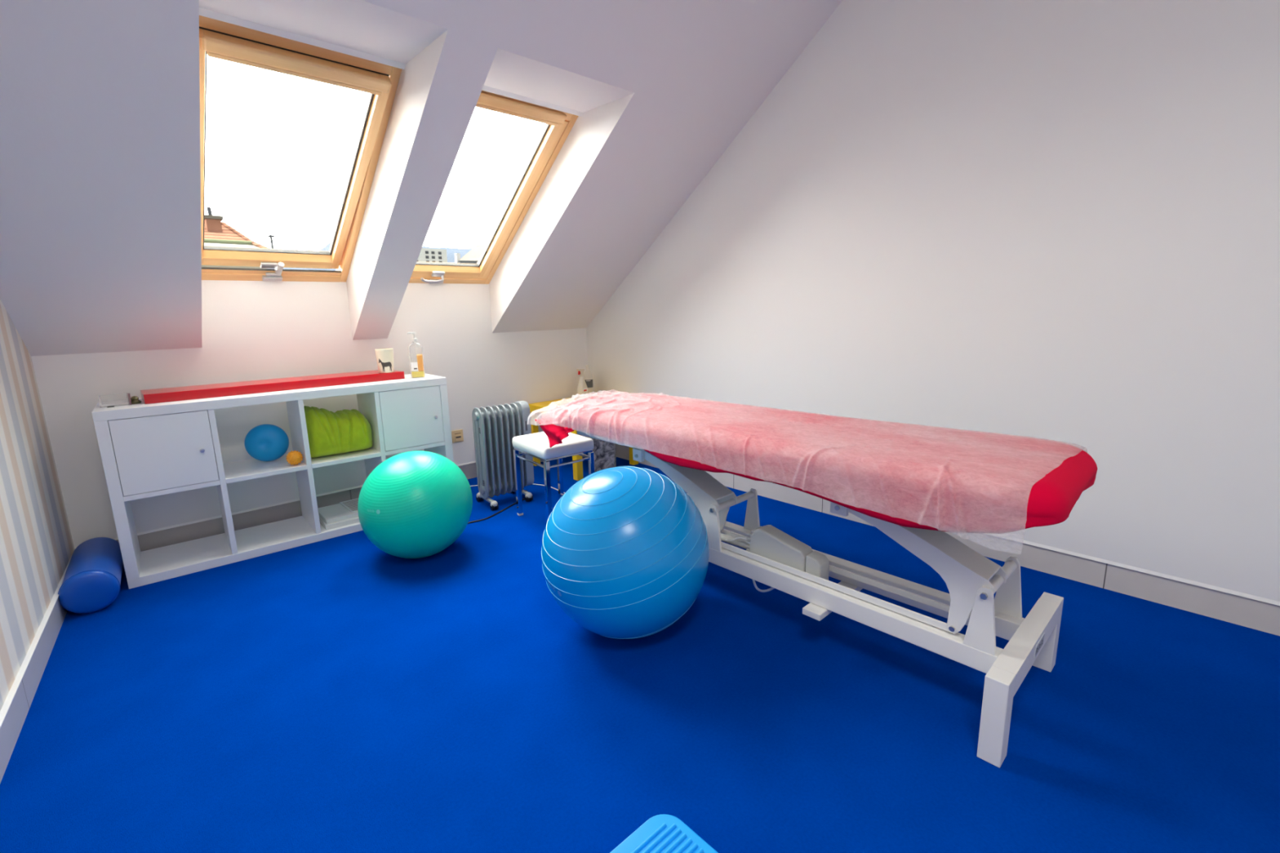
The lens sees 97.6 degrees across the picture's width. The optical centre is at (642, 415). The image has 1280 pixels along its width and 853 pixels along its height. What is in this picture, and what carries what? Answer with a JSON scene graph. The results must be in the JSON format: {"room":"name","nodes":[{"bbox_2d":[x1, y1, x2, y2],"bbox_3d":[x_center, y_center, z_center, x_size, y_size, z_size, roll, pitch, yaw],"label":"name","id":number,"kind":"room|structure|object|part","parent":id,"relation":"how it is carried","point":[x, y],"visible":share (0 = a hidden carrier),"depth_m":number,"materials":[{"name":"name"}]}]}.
{"room":"physiotherapy room","nodes":[
{"label":"physiotherapy room","id":0,"kind":"room"},
{"bbox_2d":[0,299,74,711],"bbox_3d":[-1.016,-0.465,0.214,0.120,3.200,5.720,-10,14,-38],"label":"wall","id":1,"kind":"structure","parent":0,"point":[37,547],"depth_m":2.07,"materials":[{"name":"paint"}]},
{"bbox_2d":[0,549,75,783],"bbox_3d":[-0.925,1.047,0.538,0.013,0.105,5.500,-10,14,-38],"label":"baseboard","id":2,"kind":"structure","parent":1,"relation":"attached to","point":[13,722],"depth_m":1.72,"materials":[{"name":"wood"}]},
{"bbox_2d":[31,280,587,549],"bbox_3d":[-1.807,-0.190,3.407,3.800,1.274,0.154,-11,15,-42],"label":"wall","id":3,"kind":"structure","parent":0,"point":[251,330],"depth_m":3.10,"materials":[{"name":"white paint"}]},
{"bbox_2d":[116,459,543,551],"bbox_3d":[-1.822,0.495,3.512,3.720,0.109,0.150,-11,15,-42],"label":"baseboard","id":4,"kind":"structure","parent":3,"relation":"attached to","point":[200,530],"depth_m":3.08,"materials":[{"name":"tile"}]},
{"bbox_2d":[451,429,463,443],"bbox_3d":[-1.274,0.144,3.858,0.080,0.084,0.018,-11,15,-42],"label":"wall socket","id":5,"kind":"object","parent":3,"relation":"attached to","point":[457,435],"visible":1,"depth_m":3.85,"materials":[{"name":"beige plastic"}]},
{"bbox_2d":[454,435,461,441],"bbox_3d":[-1.271,0.157,3.858,0.044,0.040,0.007,-11,15,-42],"label":"socket hole","id":6,"kind":"object","parent":5,"relation":"attached to","point":[457,437],"depth_m":3.85,"materials":[{"name":"beige plastic"}]},
{"bbox_2d":[0,0,842,355],"bbox_3d":[0.043,-0.972,1.115,3.850,1.788,5.509,-11,15,-42],"label":"ceiling","id":7,"kind":"structure","parent":0,"point":[100,251],"depth_m":2.32,"materials":[{"name":"white paint"}]},
{"bbox_2d":[199,7,582,282],"bbox_3d":[-1.039,-1.492,2.217,4.100,2.399,3.172,-11,15,-42],"label":"window recess","id":8,"kind":"object","parent":7,"relation":"attached to","point":[204,12],"visible":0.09,"depth_m":2.15,"materials":[{"name":"white paint"}]},
{"bbox_2d":[199,14,401,281],"bbox_3d":[-1.659,-1.096,2.562,0.755,0.890,1.152,-11,15,-42],"label":"window","id":9,"kind":"structure","parent":8,"relation":"attached to","point":[219,39],"depth_m":2.45,"materials":[{"name":"brown wood"}]},
{"bbox_3d":[-1.972,-0.834,2.965,0.579,0.059,0.079,-11,-19,-42],"label":"sash rail","id":10,"kind":"part","parent":9,"relation":"part of","materials":[{"name":"brown wood"}]},
{"bbox_3d":[-1.973,-0.793,2.959,0.078,0.016,0.038,-11,-18,-42],"label":"handle","id":11,"kind":"part","parent":9,"relation":"part of","materials":[{"name":"silver metal"}]},
{"bbox_3d":[-1.999,-0.765,3.004,0.683,0.050,0.078,-11,-22,-42],"label":"frame","id":12,"kind":"part","parent":9,"relation":"part of","materials":[{"name":"brown wood"}]},
{"bbox_3d":[-1.980,-0.741,2.994,0.090,0.022,0.048,-11,-22,-42],"label":"lock plate","id":13,"kind":"part","parent":9,"relation":"part of","materials":[{"name":"silver metal"}]},
{"bbox_3d":[-1.923,-0.782,2.963,0.033,0.055,0.088,-11,-19,-42],"label":"lever","id":14,"kind":"part","parent":9,"relation":"part of","materials":[{"name":"silver metal"}]},
{"bbox_3d":[-1.398,-1.149,2.804,0.036,0.085,1.372,-11,-22,-42],"label":"frame","id":15,"kind":"part","parent":9,"relation":"part of","materials":[{"name":"wood"}]},
{"bbox_2d":[408,89,577,284],"bbox_3d":[-0.995,-1.226,3.176,0.761,0.893,1.155,-11,15,-42],"label":"window","id":16,"kind":"structure","parent":8,"relation":"attached to","point":[558,125],"depth_m":3.28,"materials":[{"name":"brown wood"}]},
{"bbox_3d":[-1.327,-0.861,3.529,0.153,0.044,0.043,-11,-22,-42],"label":"lever","id":17,"kind":"part","parent":16,"relation":"part of","materials":[{"name":"silver metal"}]},
{"bbox_3d":[-1.331,-0.862,3.607,0.090,0.018,0.028,-11,-22,-42],"label":"lock plate","id":18,"kind":"part","parent":16,"relation":"part of","materials":[{"name":"silver metal"}]},
{"bbox_3d":[-1.297,-0.895,3.547,0.078,0.016,0.038,-11,-22,-42],"label":"handle","id":19,"kind":"part","parent":16,"relation":"part of","materials":[{"name":"silver metal"}]},
{"bbox_3d":[-1.303,-0.931,3.562,0.555,0.059,0.058,-11,-22,-42],"label":"sash rail","id":20,"kind":"part","parent":16,"relation":"part of","materials":[{"name":"brown wood"}]},
{"bbox_3d":[-1.337,-0.895,3.619,0.689,0.050,0.078,-11,-22,-42],"label":"frame","id":21,"kind":"part","parent":16,"relation":"part of","materials":[{"name":"brown wood"}]},
{"bbox_3d":[-0.732,-1.280,3.419,0.036,0.085,1.377,-11,-22,-42],"label":"frame","id":22,"kind":"part","parent":16,"relation":"part of","materials":[{"name":"brown wood"}]},
{"bbox_2d":[0,453,1279,852],"bbox_3d":[0.019,0.954,1.518,4.000,0.120,5.650,-11,15,-42],"label":"floor","id":23,"kind":"structure","parent":0,"point":[342,694],"depth_m":1.61,"materials":[{"name":"blue carpet"}]},
{"bbox_2d":[57,537,123,613],"bbox_3d":[-2.374,0.681,2.425,0.180,0.180,0.501,-10,14,-40],"label":"bolster","id":24,"kind":"object","parent":23,"relation":"on","point":[91,582],"visible":0.99,"depth_m":2.27,"materials":[{"name":"blue leather"}]},
{"bbox_2d":[91,373,453,589],"bbox_3d":[-1.812,0.249,2.987,1.490,0.790,0.391,-10,14,-40],"label":"cube shelf","id":25,"kind":"object","parent":23,"relation":"on","point":[151,450],"visible":0.87,"depth_m":2.69,"materials":[{"name":"white laminate"}]},
{"bbox_2d":[98,392,131,408],"bbox_3d":[-2.312,-0.065,2.454,0.102,0.048,0.082,-10,14,-40],"label":"clear tray","id":26,"kind":"object","parent":25,"relation":"on","point":[128,396],"visible":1,"depth_m":2.47,"materials":[{"name":"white plastic"}]},
{"bbox_2d":[130,395,141,404],"bbox_3d":[-2.278,-0.070,2.512,0.042,0.034,0.042,-11,15,-42],"label":"metal ornament","id":27,"kind":"object","parent":25,"relation":"on","point":[135,399],"visible":0.95,"depth_m":2.50,"materials":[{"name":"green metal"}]},
{"bbox_3d":[-2.114,0.162,2.487,0.331,0.331,0.016,-10,14,-40],"label":"door","id":28,"kind":"part","parent":25,"relation":"part of","materials":[{"name":"white laminate"}]},
{"bbox_3d":[-2.225,0.315,2.652,0.335,0.022,0.367,-10,14,-40],"label":"shelf","id":29,"kind":"part","parent":25,"relation":"part of","materials":[{"name":"white laminate"}]},
{"bbox_3d":[-1.955,0.265,2.881,0.335,0.022,0.367,-10,14,-40],"label":"shelf","id":30,"kind":"part","parent":25,"relation":"part of","materials":[{"name":"white laminate"}]},
{"bbox_2d":[244,424,288,461],"bbox_3d":[-1.960,0.143,2.921,0.196,0.196,0.099,-6,12,-21],"label":"ball","id":31,"kind":"object","parent":25,"relation":"on","point":[263,442],"visible":1,"depth_m":2.89,"materials":[{"name":"blue plastic"}]},
{"bbox_2d":[140,369,404,404],"bbox_3d":[-1.876,-0.166,2.945,1.140,0.042,0.240,-11,15,-42],"label":"mat","id":32,"kind":"object","parent":25,"relation":"on","point":[223,389],"visible":0.89,"depth_m":2.81,"materials":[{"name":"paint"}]},
{"bbox_2d":[374,348,394,373],"bbox_3d":[-1.469,-0.312,3.196,0.095,0.134,0.095,-11,15,-42],"label":"ceramic cup","id":33,"kind":"object","parent":32,"relation":"on","point":[384,357],"visible":1,"depth_m":3.16,"materials":[{"name":"white ceramic"}]},
{"bbox_2d":[378,358,391,371],"bbox_3d":[-1.456,-0.286,3.167,0.066,0.077,0.016,-6,12,-22],"label":"print","id":34,"kind":"object","parent":33,"relation":"attached to","point":[384,364],"depth_m":3.16},
{"bbox_2d":[285,450,302,465],"bbox_3d":[-1.774,0.216,2.851,0.075,0.076,0.075,-11,15,-42],"label":"ball","id":35,"kind":"object","parent":25,"relation":"on","point":[294,457],"visible":1,"depth_m":2.83,"materials":[{"name":"orange rubber"}]},
{"bbox_2d":[303,405,372,457],"bbox_3d":[-1.685,0.070,3.076,0.321,0.271,0.292,-10,14,-40],"label":"cushion","id":36,"kind":"object","parent":25,"relation":"on","point":[329,433],"visible":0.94,"depth_m":2.97,"materials":[{"name":"fabric"}]},
{"bbox_2d":[319,519,359,529],"bbox_3d":[-1.689,0.569,3.153,0.236,0.010,0.301,-11,14,-40],"label":"paper stack","id":37,"kind":"object","parent":25,"relation":"on","point":[349,523],"visible":0.21,"depth_m":3.02,"materials":[{"name":"white paper"}]},
{"bbox_2d":[319,516,359,528],"bbox_3d":[-1.688,0.557,3.151,0.227,0.014,0.302,-10,14,-38],"label":"paper stack","id":38,"kind":"object","parent":37,"relation":"on","point":[353,519],"visible":0.29,"depth_m":3.02,"materials":[{"name":"white paper"}]},
{"bbox_2d":[317,503,358,524],"bbox_3d":[-1.689,0.539,3.148,0.217,0.022,0.252,-11,14,-41],"label":"paper stack","id":39,"kind":"object","parent":38,"relation":"on","point":[334,513],"visible":0.52,"depth_m":3.08,"materials":[{"name":"white paper"}]},
{"bbox_2d":[339,497,358,512],"bbox_3d":[-1.630,0.510,3.214,0.140,0.007,0.220,-11,15,-43],"label":"leaflet","id":40,"kind":"object","parent":39,"relation":"on","point":[351,505],"visible":0.44,"depth_m":3.20,"materials":[{"name":"white paper"}]},
{"bbox_3d":[-1.685,0.215,3.109,0.335,0.022,0.367,-10,14,-40],"label":"shelf","id":41,"kind":"part","parent":25,"relation":"part of","materials":[{"name":"white laminate"}]},
{"bbox_3d":[-1.304,0.012,3.173,0.331,0.331,0.016,-10,14,-40],"label":"door","id":42,"kind":"part","parent":25,"relation":"part of","materials":[{"name":"white laminate"}]},
{"bbox_3d":[-1.415,0.165,3.338,0.335,0.022,0.367,-10,14,-40],"label":"shelf","id":43,"kind":"part","parent":25,"relation":"part of","materials":[{"name":"white laminate"}]},
{"bbox_2d":[406,332,425,377],"bbox_3d":[-1.323,-0.353,3.271,0.077,0.264,0.051,-6,12,-21],"label":"soap bottle","id":44,"kind":"object","parent":25,"relation":"on","point":[418,366],"visible":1,"depth_m":3.27,"materials":[{"name":"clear plastic"}]},
{"bbox_2d":[357,450,472,558],"bbox_3d":[-1.091,0.428,2.708,0.512,0.511,0.512,4,12,26],"label":"exercise ball","id":45,"kind":"object","parent":23,"relation":"on","point":[415,504],"visible":1,"depth_m":2.52,"materials":[{"name":"teal plastic"}]},
{"bbox_2d":[368,509,380,514],"bbox_3d":[-1.189,0.423,2.472,0.076,0.020,0.005,3,12,22],"label":"print","id":46,"kind":"object","parent":45,"relation":"attached to","point":[370,511],"depth_m":2.47},
{"bbox_2d":[467,489,527,524],"bbox_3d":[-0.896,0.553,3.306,0.175,0.034,0.650,8,14,41],"label":"power cable","id":47,"kind":"object","parent":23,"relation":"on","point":[526,490],"visible":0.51,"depth_m":3.24,"materials":[{"name":"black rubber"}]},
{"bbox_2d":[471,400,533,511],"bbox_3d":[-0.847,0.231,3.446,0.344,0.610,0.252,-10,14,-38],"label":"radiator","id":48,"kind":"object","parent":23,"relation":"on","point":[495,427],"visible":0.93,"depth_m":3.38,"materials":[{"name":"grey metal"}]},
{"bbox_2d":[490,500,497,506],"bbox_3d":[-0.884,0.522,3.330,0.043,0.029,0.043,-10,14,-38],"label":"hood","id":49,"kind":"object","parent":48,"relation":"attached to","point":[493,503],"depth_m":3.32,"materials":[{"name":"grey plastic"}]},
{"bbox_2d":[524,492,532,497],"bbox_3d":[-0.707,0.491,3.469,0.043,0.029,0.043,-10,14,-38],"label":"hood","id":50,"kind":"object","parent":48,"relation":"attached to","point":[528,495],"depth_m":3.46,"materials":[{"name":"grey plastic"}]},
{"bbox_2d":[470,484,564,493],"bbox_3d":[-0.596,0.516,3.533,1.460,0.007,0.349,5,13,30],"label":"cable","id":51,"kind":"object","parent":23,"relation":"on","point":[532,484],"visible":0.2,"depth_m":3.78,"materials":[{"name":"plastic"}]},
{"bbox_2d":[511,431,594,521],"bbox_3d":[-0.499,0.349,3.158,0.314,0.472,0.380,-10,14,-38],"label":"stool","id":52,"kind":"object","parent":23,"relation":"on","point":[536,445],"visible":0.76,"depth_m":3.03,"materials":[{"name":"silver metal"}]},
{"bbox_3d":[-0.714,0.383,3.211,0.025,0.387,0.025,-10,14,-38],"label":"leg","id":53,"kind":"part","parent":52,"relation":"part of","materials":[{"name":"silver metal"}]},
{"bbox_3d":[-0.609,0.250,3.050,0.012,0.012,0.320,-10,14,-38],"label":"cross rail","id":54,"kind":"part","parent":52,"relation":"part of","materials":[{"name":"silver metal"}]},
{"bbox_3d":[-0.497,0.429,2.948,0.025,0.387,0.025,-10,14,-38],"label":"leg","id":55,"kind":"part","parent":52,"relation":"part of","materials":[{"name":"silver metal"}]},
{"bbox_3d":[-0.503,0.151,3.120,0.314,0.069,0.380,-10,14,-38],"label":"seat","id":56,"kind":"part","parent":52,"relation":"part of","materials":[{"name":"white leather"}]},
{"bbox_3d":[-0.502,0.191,3.128,0.294,0.012,0.360,-10,14,-38],"label":"seat frame","id":57,"kind":"part","parent":52,"relation":"part of","materials":[{"name":"silver metal"}]},
{"bbox_3d":[-0.499,0.345,3.382,0.025,0.387,0.025,-10,14,-38],"label":"leg","id":58,"kind":"part","parent":52,"relation":"part of","materials":[{"name":"silver metal"}]},
{"bbox_3d":[-0.393,0.254,3.004,0.254,0.012,0.012,-10,14,-38],"label":"cross rail","id":59,"kind":"part","parent":52,"relation":"part of","materials":[{"name":"silver metal"}]},
{"bbox_3d":[-0.282,0.391,3.120,0.025,0.387,0.025,-10,14,-38],"label":"leg","id":60,"kind":"part","parent":52,"relation":"part of","materials":[{"name":"silver metal"}]},
{"bbox_2d":[528,395,638,480],"bbox_3d":[-0.447,0.142,4.224,0.574,0.475,0.588,-11,15,-42],"label":"table","id":61,"kind":"object","parent":23,"relation":"on","point":[577,467],"visible":0.26,"depth_m":4.16,"materials":[{"name":"paint"}]},
{"bbox_3d":[-0.821,0.172,4.247,0.050,0.424,0.050,-11,15,-42],"label":"leg","id":62,"kind":"part","parent":61,"relation":"part of","materials":[{"name":"yellow paint"}]},
{"bbox_3d":[-0.453,0.238,3.861,0.050,0.424,0.050,-11,15,-42],"label":"leg","id":63,"kind":"part","parent":61,"relation":"part of","materials":[{"name":"yellow paint"}]},
{"bbox_2d":[576,368,587,399],"bbox_3d":[-0.460,-0.232,4.252,0.060,0.250,0.089,6,13,32],"label":"spray bottle","id":64,"kind":"object","parent":61,"relation":"on","point":[582,388],"visible":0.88,"depth_m":4.23,"materials":[{"name":"white plastic"}]},
{"bbox_2d":[583,364,593,398],"bbox_3d":[-0.428,-0.263,4.378,0.076,0.262,0.076,-11,15,-42],"label":"lotion bottle","id":65,"kind":"object","parent":61,"relation":"on","point":[588,376],"visible":0.7,"depth_m":4.35,"materials":[{"name":"white plastic"}]},
{"bbox_3d":[-0.071,0.162,4.211,0.050,0.424,0.050,-11,15,-42],"label":"leg","id":66,"kind":"part","parent":61,"relation":"part of","materials":[{"name":"yellow paint"}]},
{"bbox_2d":[591,437,616,472],"bbox_3d":[-0.284,0.265,4.090,0.182,0.275,0.213,-2,11,-2],"label":"bag","id":67,"kind":"object","parent":23,"relation":"on","point":[605,456],"visible":0.46,"depth_m":3.99,"materials":[{"name":"grey fabric"}]},
{"bbox_2d":[541,466,709,639],"bbox_3d":[-0.062,0.488,2.036,0.603,0.602,0.602,-5,12,-20],"label":"exercise ball","id":68,"kind":"object","parent":23,"relation":"on","point":[625,549],"visible":1,"depth_m":1.81,"materials":[{"name":"blue plastic"}]},
{"bbox_2d":[546,579,561,595],"bbox_3d":[-0.298,0.578,1.873,0.007,0.030,0.093,-9,13,-36],"label":"print","id":69,"kind":"object","parent":68,"relation":"attached to","point":[556,588],"depth_m":1.86},
{"bbox_2d":[609,814,717,852],"bbox_3d":[-0.009,0.949,1.013,0.420,0.079,0.280,-11,15,-42],"label":"step","id":70,"kind":"structure","parent":23,"relation":"on","point":[661,833],"depth_m":1.16,"materials":[{"name":"blue plastic"}]},
{"bbox_2d":[534,393,1097,768],"bbox_3d":[0.406,0.360,2.272,0.663,0.744,2.166,-11,15,-42],"label":"table","id":71,"kind":"object","parent":23,"relation":"on","point":[772,557],"visible":0.69,"depth_m":1.67,"materials":[{"name":"metal"}]},
{"bbox_3d":[0.379,0.164,2.200,0.265,0.038,1.770,-11,15,-42],"label":"bed frame","id":72,"kind":"part","parent":71,"relation":"part of","materials":[{"name":"white metal"}]},
{"bbox_3d":[0.176,0.321,2.365,0.117,0.308,0.462,-11,15,-42],"label":"lift arm","id":73,"kind":"part","parent":71,"relation":"part of"},
{"bbox_3d":[0.275,0.433,2.182,0.012,0.183,0.079,-11,15,-42],"label":"post","id":74,"kind":"part","parent":71,"relation":"part of","materials":[{"name":"white metal"}]},
{"bbox_3d":[0.460,0.397,2.352,0.012,0.183,0.079,-11,15,-42],"label":"post","id":75,"kind":"part","parent":71,"relation":"part of","materials":[{"name":"white metal"}]},
{"bbox_3d":[0.509,0.501,2.072,0.070,0.148,0.239,-11,15,-42],"label":"drive motor","id":76,"kind":"part","parent":71,"relation":"part of","materials":[{"name":"grey plastic"}]},
{"bbox_2d":[527,392,1084,554],"bbox_3d":[0.366,0.072,2.236,0.657,0.180,2.158,-11,15,-42],"label":"paper sheet","id":77,"kind":"object","parent":71,"relation":"on","point":[824,444],"visible":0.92,"depth_m":1.73,"materials":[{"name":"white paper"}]},
{"bbox_3d":[0.472,0.582,2.029,0.052,0.062,1.439,-11,15,-42],"label":"rail","id":78,"kind":"part","parent":71,"relation":"part of","materials":[{"name":"white metal"}]},
{"bbox_3d":[0.630,0.551,2.174,0.052,0.062,1.439,-11,15,-42],"label":"rail","id":79,"kind":"part","parent":71,"relation":"part of","materials":[{"name":"white metal"}]},
{"bbox_3d":[0.817,0.436,1.694,0.117,0.308,0.462,-11,15,-42],"label":"lift arm","id":80,"kind":"part","parent":71,"relation":"part of"},
{"bbox_3d":[0.916,0.548,1.510,0.012,0.183,0.079,-11,15,-42],"label":"post","id":81,"kind":"part","parent":71,"relation":"part of","materials":[{"name":"white metal"}]},
{"bbox_3d":[0.903,0.769,1.431,0.060,0.236,0.053,-11,15,-42],"label":"leg","id":82,"kind":"part","parent":71,"relation":"part of","materials":[{"name":"white metal"}]},
{"bbox_3d":[1.100,0.511,1.680,0.012,0.183,0.079,-11,15,-42],"label":"post","id":83,"kind":"part","parent":71,"relation":"part of","materials":[{"name":"white metal"}]},
{"bbox_3d":[1.117,0.648,1.577,0.095,0.034,0.002,-11,15,-42],"label":"maker plate","id":84,"kind":"part","parent":71,"relation":"part of","materials":[{"name":"grey metal"}]},
{"bbox_3d":[1.293,0.692,1.790,0.060,0.236,0.053,-11,15,-42],"label":"leg","id":85,"kind":"part","parent":71,"relation":"part of","materials":[{"name":"white metal"}]},
{"bbox_2d":[586,0,1279,605],"bbox_3d":[1.407,-1.013,2.505,0.129,3.088,5.650,-11,15,-42],"label":"wall","id":86,"kind":"structure","parent":0,"point":[1056,220],"depth_m":2.29,"materials":[{"name":"white paint"}]},
{"bbox_2d":[615,444,1279,635],"bbox_3d":[1.482,0.566,2.756,0.100,0.112,5.520,-11,15,-42],"label":"baseboard","id":87,"kind":"structure","parent":86,"relation":"attached to","point":[1250,613],"depth_m":2.26,"materials":[{"name":"tile"}]},
{"label":"outside","id":88,"kind":"structure","parent":0,"visible":0},
{"bbox_3d":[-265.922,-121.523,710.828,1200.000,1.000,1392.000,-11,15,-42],"label":"terrain","id":89,"kind":"structure","parent":88,"visible":0},
{"bbox_2d":[201,207,268,268],"bbox_3d":[-21.473,-1.940,22.313,11.378,12.664,7.329,-11,15,-42],"label":"house","id":90,"kind":"structure","parent":89,"relation":"on","point":[216,232],"depth_m":23.16,"materials":[{"name":"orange tile"}]},
{"bbox_2d":[267,234,274,248],"bbox_3d":[-32.099,-8.258,50.033,0.470,15.100,0.180,-11,15,-42],"label":"antenna mast","id":91,"kind":"object","parent":89,"relation":"on","point":[270,236],"visible":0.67,"depth_m":48.65,"materials":[{"name":"grey metal"}]},
{"bbox_2d":[417,248,447,262],"bbox_3d":[-143.378,-85.254,365.271,29.200,52.500,15.200,-11,15,-42],"label":"apartment block","id":92,"kind":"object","parent":89,"relation":"on","point":[426,255],"visible":0.23,"depth_m":360.03,"materials":[{"name":"white concrete"}]},
{"bbox_2d":[454,244,485,263],"bbox_3d":[-15.457,-10.665,60.829,8.593,15.050,7.158,-5,11,-19],"label":"house","id":93,"kind":"structure","parent":89,"relation":"on","point":[473,256],"depth_m":56.12,"materials":[{"name":"tile"}]},
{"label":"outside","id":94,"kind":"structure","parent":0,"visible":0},
{"bbox_2d":[283,241,472,270],"bbox_3d":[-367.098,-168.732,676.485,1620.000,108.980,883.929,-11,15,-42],"label":"terrain","id":95,"kind":"structure","parent":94,"point":[451,252],"depth_m":771.17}
]}

